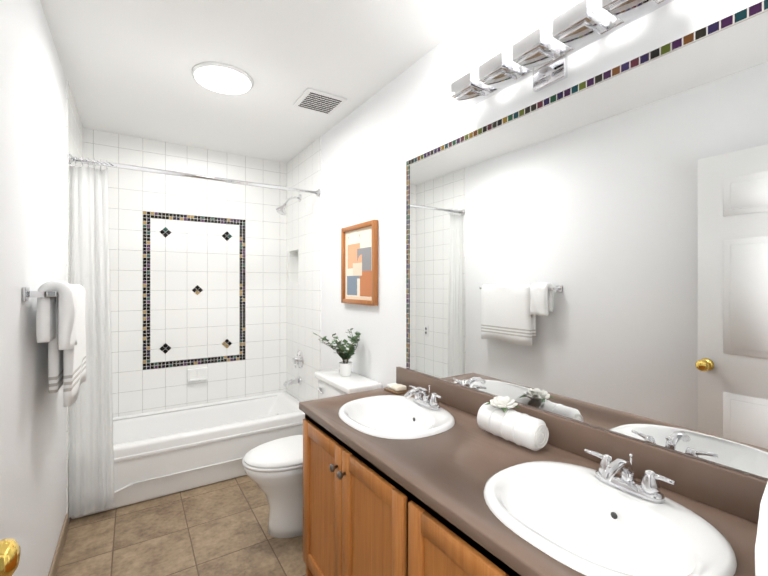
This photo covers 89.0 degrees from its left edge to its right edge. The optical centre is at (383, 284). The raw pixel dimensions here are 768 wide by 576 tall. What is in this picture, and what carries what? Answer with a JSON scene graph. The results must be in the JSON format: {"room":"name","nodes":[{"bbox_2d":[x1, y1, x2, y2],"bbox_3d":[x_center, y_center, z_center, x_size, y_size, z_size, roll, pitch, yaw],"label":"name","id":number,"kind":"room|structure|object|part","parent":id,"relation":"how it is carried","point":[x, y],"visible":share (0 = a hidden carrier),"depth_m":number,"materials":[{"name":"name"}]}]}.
{"room":"bathroom","nodes":[
{"label":"bathroom","id":0,"kind":"room"},
{"bbox_2d":[0,538,20,575],"bbox_3d":[-0.433,0.322,0.288,0.114,2.018,0.800,0,0,-33],"label":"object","id":1,"kind":"structure","parent":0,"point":[10,550],"depth_m":0.60,"materials":[{"name":"gold metal"}]},
{"bbox_2d":[0,0,65,575],"bbox_3d":[-1.287,0.111,1.319,0.120,2.465,3.665,0,0,-33],"label":"wall","id":2,"kind":"structure","parent":0,"point":[32,258],"depth_m":1.39,"materials":[{"name":"white paint"}]},
{"bbox_2d":[22,281,85,406],"bbox_3d":[-1.349,0.235,1.650,0.132,0.495,0.768,0,0,-33],"label":"towel bar","id":3,"kind":"object","parent":2,"relation":"attached to","point":[60,321],"visible":1,"depth_m":1.48,"materials":[{"name":"white fabric"}]},
{"bbox_2d":[36,281,77,349],"bbox_3d":[-1.197,0.113,1.438,0.106,0.250,0.130,0,0,-33],"label":"towel","id":4,"kind":"object","parent":3,"relation":"hanging from","point":[46,313],"depth_m":1.39,"materials":[{"name":"white fabric"}]},
{"bbox_2d":[48,284,85,406],"bbox_3d":[-1.375,0.241,1.713,0.079,0.482,0.505,0,0,-33],"label":"towel","id":5,"kind":"object","parent":3,"relation":"hanging from","point":[67,368],"depth_m":1.54,"materials":[{"name":"white fabric"}]},
{"bbox_2d":[48,514,68,575],"bbox_3d":[-1.246,1.301,1.376,0.012,0.085,1.830,0,0,-33],"label":"baseboard","id":6,"kind":"structure","parent":2,"relation":"attached to","point":[58,553],"depth_m":1.91,"materials":[{"name":"brown wood"}]},
{"bbox_2d":[66,80,82,521],"bbox_3d":[-1.950,0.112,2.470,0.008,2.465,0.770,0,0,-33],"label":"wall tile","id":7,"kind":"structure","parent":2,"relation":"attached to","point":[74,137],"depth_m":2.17,"materials":[{"name":"white tile"}]},
{"bbox_2d":[68,153,320,196],"bbox_3d":[-1.122,-0.695,2.571,1.493,0.060,0.060,0,0,-33],"label":"shower rod","id":8,"kind":"object","parent":7,"relation":"attached to","point":[71,159],"visible":1,"depth_m":2.47,"materials":[{"name":"silver metal"}]},
{"bbox_2d":[69,156,114,517],"bbox_3d":[-1.659,0.289,2.224,0.208,2.011,0.048,0,0,-33],"label":"shower curtain","id":9,"kind":"object","parent":8,"relation":"hanging from","point":[91,471],"visible":0.81,"depth_m":2.22,"materials":[{"name":"white fabric"}]},
{"bbox_2d":[56,475,305,575],"bbox_3d":[-0.365,1.394,1.389,1.749,0.100,4.540,0,0,-33],"label":"floor","id":10,"kind":"structure","parent":0,"point":[218,529],"depth_m":2.06,"materials":[{"name":"tile"}]},
{"bbox_2d":[71,392,304,518],"bbox_3d":[-1.335,1.163,2.901,1.493,0.365,0.705,0,0,-33],"label":"bathtub","id":11,"kind":"object","parent":10,"relation":"on","point":[160,453],"visible":0.58,"depth_m":2.67,"materials":[{"name":"white ceramic"}]},
{"bbox_2d":[242,369,381,537],"bbox_3d":[-0.435,0.952,2.224,0.710,0.785,0.480,0,0,-33],"label":"toilet","id":12,"kind":"object","parent":10,"relation":"on","point":[273,469],"visible":0.35,"depth_m":2.08,"materials":[{"name":"white ceramic"}]},
{"bbox_2d":[313,328,360,376],"bbox_3d":[-0.281,0.417,2.365,0.300,0.282,0.264,0,0,-33],"label":"plant","id":13,"kind":"object","parent":12,"relation":"on","point":[344,354],"visible":1,"depth_m":2.37,"materials":[{"name":"green plant"}]},
{"bbox_2d":[299,407,530,575],"bbox_3d":[0.281,0.957,1.234,0.587,0.772,1.609,0,0,-33],"label":"bathroom vanity","id":14,"kind":"object","parent":10,"relation":"on","point":[359,519],"depth_m":1.28,"materials":[{"name":"brown wood"}]},
{"bbox_2d":[299,388,757,575],"bbox_3d":[0.286,0.555,1.250,0.561,0.033,1.631,0,0,-33],"label":"countertop","id":15,"kind":"structure","parent":14,"relation":"on","point":[426,466],"depth_m":1.17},
{"bbox_2d":[384,383,408,394],"bbox_3d":[0.063,0.521,1.962,0.080,0.034,0.120,0,0,-33],"label":"soap dish","id":16,"kind":"object","parent":15,"relation":"on","point":[396,389],"visible":0.94,"depth_m":1.93,"materials":[{"name":"brown"}]},
{"bbox_2d":[319,391,476,446],"bbox_3d":[0.044,0.598,1.604,0.424,0.150,0.500,0,0,-33],"label":"sink","id":17,"kind":"object","parent":15,"relation":"in","point":[383,416],"depth_m":1.67,"materials":[{"name":"white ceramic"}]},
{"bbox_2d":[403,383,446,410],"bbox_3d":[0.146,0.481,1.670,0.143,0.084,0.216,0,0,-33],"label":"faucet","id":18,"kind":"object","parent":15,"relation":"on","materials":[{"name":"silver metal"}]},
{"bbox_2d":[477,395,548,450],"bbox_3d":[0.440,0.467,1.347,0.115,0.140,0.242,0,0,-33],"label":"roll","id":19,"kind":"object","parent":15,"relation":"on","point":[497,416],"visible":1,"depth_m":1.30,"materials":[{"name":"terry cloth fabric"},{"name":"petal"},{"name":"leaf"}]},
{"bbox_2d":[447,447,756,575],"bbox_3d":[0.487,0.598,0.914,0.424,0.150,0.500,0,0,-33],"label":"sink","id":20,"kind":"object","parent":15,"relation":"in","point":[549,498],"depth_m":0.95,"materials":[{"name":"white ceramic"}]},
{"bbox_2d":[583,447,678,502],"bbox_3d":[0.589,0.481,0.980,0.143,0.084,0.216,0,0,-33],"label":"faucet","id":21,"kind":"object","parent":15,"relation":"on","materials":[{"name":"silver metal"}]},
{"bbox_2d":[83,128,286,416],"bbox_3d":[-1.559,0.113,3.250,1.749,2.465,0.120,0,0,-33],"label":"wall","id":22,"kind":"structure","parent":0,"point":[186,258],"depth_m":3.17,"materials":[{"name":"tile"}]},
{"bbox_2d":[143,211,245,382],"bbox_3d":[-1.515,0.116,3.177,0.762,1.354,0.050,0,0,-33],"label":"wall tile","id":23,"kind":"structure","parent":22,"relation":"attached to","point":[197,374],"depth_m":3.17,"materials":[{"name":"black tile"}]},
{"bbox_2d":[40,0,493,162],"bbox_3d":[-0.365,-1.171,1.391,1.749,0.100,4.540,0,0,-33],"label":"ceiling","id":24,"kind":"structure","parent":0,"point":[127,66],"depth_m":1.93,"materials":[{"name":"white paint"}]},
{"bbox_2d":[192,62,252,93],"bbox_3d":[-0.873,-1.106,2.123,0.310,0.030,0.310,0,0,-33],"label":"recessed light","id":25,"kind":"object","parent":24,"relation":"in","point":[219,77],"visible":0.98,"depth_m":2.08,"materials":[{"name":"white glass"}]},
{"bbox_2d":[293,88,346,114],"bbox_3d":[-0.394,-1.114,2.395,0.250,0.014,0.250,0,0,-33],"label":"ceiling vent","id":26,"kind":"object","parent":24,"relation":"in","point":[319,101],"visible":1,"depth_m":2.37,"materials":[{"name":"white"}]},
{"bbox_2d":[321,0,766,479],"bbox_3d":[0.084,0.112,2.198,0.120,2.465,3.665,0,0,-33],"label":"wall","id":27,"kind":"structure","parent":0,"point":[372,145],"depth_m":2.10,"materials":[{"name":"white paint"}]},
{"bbox_2d":[287,136,320,401],"bbox_3d":[-0.687,0.113,3.281,0.008,2.465,0.770,0,0,-33],"label":"wall tile","id":28,"kind":"structure","parent":27,"relation":"attached to","point":[304,239],"depth_m":3.21,"materials":[{"name":"white tile"}]},
{"bbox_2d":[276,195,301,214],"bbox_3d":[-0.797,-0.665,3.253,0.209,0.189,0.090,0,0,-33],"label":"shower head","id":29,"kind":"object","parent":28,"relation":"attached to","point":[281,210],"visible":1,"depth_m":3.23},
{"bbox_2d":[289,249,297,282],"bbox_3d":[-0.758,-0.157,3.476,0.098,0.290,0.244,0,0,-33],"label":"niche","id":30,"kind":"object","parent":28,"relation":"in","point":[293,266],"visible":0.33,"depth_m":3.57,"materials":[{"name":"tile"}]},
{"bbox_2d":[283,350,303,387],"bbox_3d":[-0.771,0.710,3.266,0.149,0.298,0.153,0,0,-33],"label":"tub faucet","id":31,"kind":"object","parent":28,"relation":"attached to","point":[298,359],"visible":1,"depth_m":3.27,"materials":[{"name":"silver metal"}]},
{"bbox_2d":[341,220,377,305],"bbox_3d":[-0.160,-0.124,2.440,0.030,0.498,0.425,0,0,-33],"label":"picture frame","id":32,"kind":"object","parent":27,"relation":"attached to","point":[359,263],"visible":1,"depth_m":2.42,"materials":[{"name":"brown wood"}]},
{"bbox_2d":[451,0,673,106],"bbox_3d":[0.512,-0.786,1.262,0.171,0.220,0.726,0,0,-33],"label":"sconce","id":33,"kind":"object","parent":27,"relation":"attached to","point":[534,35],"visible":1,"depth_m":1.23,"materials":[{"name":"white glass"}]},
{"bbox_2d":[396,367,767,522],"bbox_3d":[0.513,0.489,1.396,0.021,0.099,1.631,0,0,-33],"label":"backsplash","id":34,"kind":"structure","parent":27,"relation":"attached to","point":[737,492],"depth_m":1.06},
{"bbox_2d":[406,0,767,479],"bbox_3d":[0.539,-0.100,1.370,0.008,1.073,1.557,0,0,-33],"label":"mirror","id":35,"kind":"object","parent":27,"relation":"attached to","point":[596,255],"depth_m":1.13,"materials":[{"name":"clear glass"}]},
{"bbox_3d":[0.539,-0.100,1.370,0.008,1.073,1.557,0,0,-33],"label":"mirror frame","id":36,"kind":"part","parent":35,"relation":"part of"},
{"bbox_3d":[0.308,0.110,0.230,1.629,2.465,0.110,0,0,-33],"label":"wall","id":37,"kind":"structure","parent":0,"visible":0},
{"bbox_2d":[755,481,767,575],"bbox_3d":[0.647,0.252,0.571,0.320,0.478,0.097,0,0,-33],"label":"towel","id":38,"kind":"object","parent":37,"relation":"attached to","point":[761,556],"visible":1,"depth_m":0.53,"materials":[{"name":"white fabric"}]}
]}

